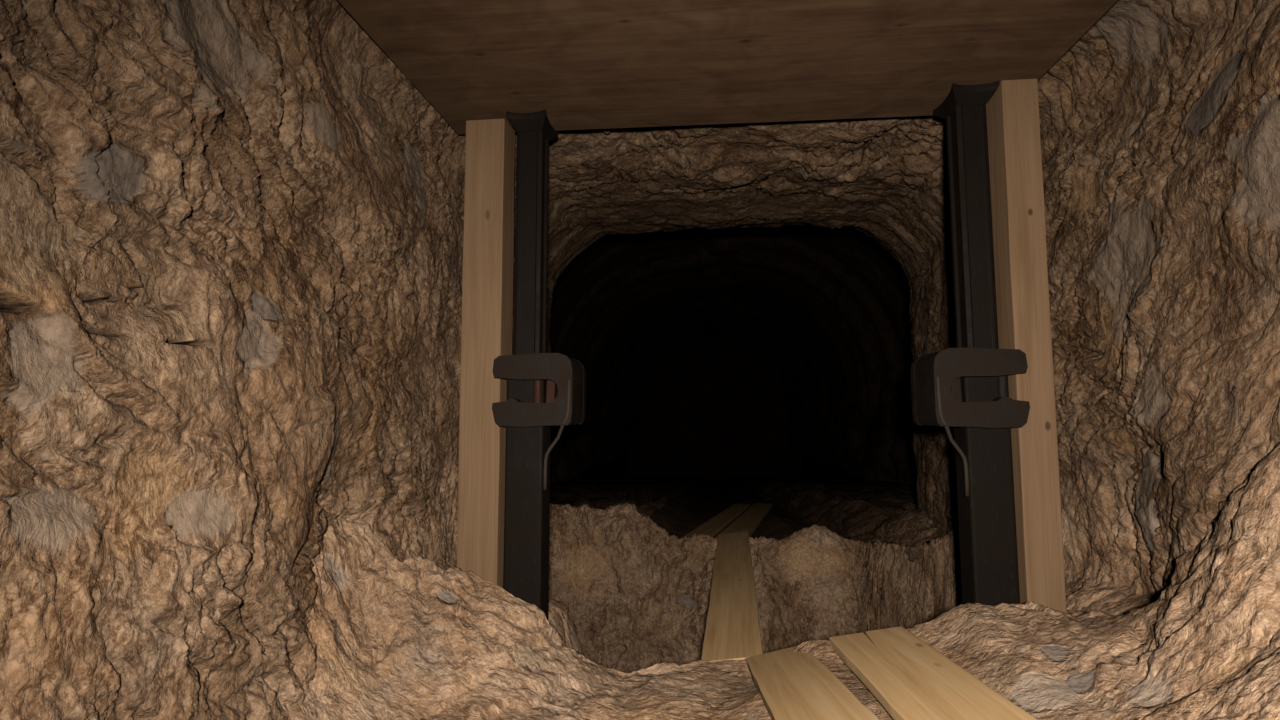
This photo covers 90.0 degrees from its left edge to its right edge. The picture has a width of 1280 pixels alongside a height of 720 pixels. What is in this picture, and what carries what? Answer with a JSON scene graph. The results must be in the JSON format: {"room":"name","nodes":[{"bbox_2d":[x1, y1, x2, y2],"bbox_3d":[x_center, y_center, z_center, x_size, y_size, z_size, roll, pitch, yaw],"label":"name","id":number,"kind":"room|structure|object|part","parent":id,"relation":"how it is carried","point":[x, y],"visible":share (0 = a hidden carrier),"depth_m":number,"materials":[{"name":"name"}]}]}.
{"room":"underground passage","nodes":[
{"label":"underground passage","id":0,"kind":"room"},
{"bbox_2d":[0,0,657,719],"bbox_3d":[-0.674,0.873,21.665,4.320,6.271,45.309,-1,-5,6],"label":"wall","id":1,"kind":"structure","parent":0,"point":[231,231],"depth_m":1.28,"materials":[{"name":"brown stone"}]},
{"bbox_2d":[627,341,802,478],"bbox_3d":[4.872,3.857,42.542,11.501,11.900,0.338,-1,-5,6],"label":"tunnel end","id":2,"kind":"structure","parent":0,"point":[717,409],"depth_m":42.59,"materials":[{"name":"black"}]},
{"bbox_2d":[281,444,1279,719],"bbox_3d":[2.412,3.862,20.809,11.381,4.435,44.809,-1,-5,6],"label":"floor","id":3,"kind":"structure","parent":0,"point":[623,633],"depth_m":1.85,"materials":[{"name":"brown stone"}]},
{"bbox_2d":[457,118,514,587],"bbox_3d":[-0.584,0.153,2.427,0.156,2.150,0.137,-1,-5,6],"label":"wooden post","id":4,"kind":"object","parent":3,"relation":"on","point":[488,235],"visible":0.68,"depth_m":2.38,"materials":[{"name":"brown wood"}]},
{"bbox_2d":[492,109,585,619],"bbox_3d":[-0.364,0.130,2.344,0.286,2.103,0.254,-1,-5,6],"label":"prop","id":5,"kind":"object","parent":3,"relation":"on","point":[545,390],"visible":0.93,"depth_m":2.30,"materials":[{"name":"black metal"}]},
{"bbox_3d":[-0.289,0.258,2.241,0.135,0.395,0.025,-4,-7,41],"label":"release rod","id":6,"kind":"part","parent":5,"relation":"part of","materials":[{"name":"metal"}]},
{"bbox_2d":[683,504,748,536],"bbox_3d":[0.794,1.509,6.087,0.184,0.233,3.396,-1,-5,15],"label":"plank","id":7,"kind":"object","parent":3,"relation":"on","point":[712,527],"visible":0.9,"depth_m":5.68,"materials":[{"name":"brown wood"}]},
{"bbox_2d":[701,531,762,660],"bbox_3d":[0.484,1.124,3.330,0.214,0.054,2.362,-1,-5,8],"label":"plank","id":8,"kind":"object","parent":3,"relation":"on","point":[732,631],"visible":0.88,"depth_m":2.76,"materials":[{"name":"brown wood"}]},
{"bbox_2d":[715,503,772,537],"bbox_3d":[1.067,1.514,6.135,0.217,0.233,3.396,-1,-5,15],"label":"plank","id":9,"kind":"object","parent":3,"relation":"on","point":[751,518],"visible":0.84,"depth_m":5.81,"materials":[{"name":"brown wood"}]},
{"bbox_2d":[746,646,878,719],"bbox_3d":[0.395,0.784,1.394,0.196,0.288,1.344,0,-5,3],"label":"plank","id":10,"kind":"object","parent":3,"relation":"on","point":[791,685],"visible":0.88,"depth_m":1.59,"materials":[{"name":"brown wood"}]},
{"bbox_2d":[829,626,1037,719],"bbox_3d":[0.647,0.725,1.290,0.226,0.175,1.303,0,-5,3],"label":"plank","id":11,"kind":"object","parent":3,"relation":"on","point":[911,679],"visible":1,"depth_m":1.49,"materials":[{"name":"brown wood"}]},
{"bbox_2d":[911,81,1029,604],"bbox_3d":[1.101,0.113,2.152,0.286,2.103,0.254,-1,-5,6],"label":"prop","id":12,"kind":"object","parent":3,"relation":"on","point":[964,387],"visible":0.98,"depth_m":2.11,"materials":[{"name":"black metal"}]},
{"bbox_3d":[1.008,0.244,2.068,0.137,0.395,0.025,3,-6,-28],"label":"release rod","id":13,"kind":"part","parent":12,"relation":"part of","materials":[{"name":"metal"}]},
{"bbox_2d":[986,79,1065,612],"bbox_3d":[1.289,0.129,2.138,0.118,2.150,0.142,-1,-5,6],"label":"wooden post","id":14,"kind":"object","parent":3,"relation":"on","point":[1012,113],"visible":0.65,"depth_m":2.10,"materials":[{"name":"brown wood"}]},
{"bbox_2d":[514,0,1141,358],"bbox_3d":[2.541,-1.446,21.507,7.994,4.253,45.311,-1,-5,6],"label":"ceiling","id":15,"kind":"structure","parent":0,"point":[742,233],"depth_m":4.09,"materials":[{"name":"brown stone"}]},
{"bbox_2d":[338,0,1117,134],"bbox_3d":[0.238,-1.007,1.767,2.135,0.050,1.500,0,-5,6],"label":"board","id":16,"kind":"object","parent":15,"relation":"attached to","point":[590,64],"visible":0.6,"depth_m":1.99,"materials":[{"name":"brown wood"}]},
{"bbox_2d":[768,0,1279,599],"bbox_3d":[6.633,0.850,20.788,3.899,6.166,45.493,-1,-5,10],"label":"wall","id":17,"kind":"structure","parent":0,"point":[1160,146],"depth_m":1.99,"materials":[{"name":"brown stone"}]}
]}

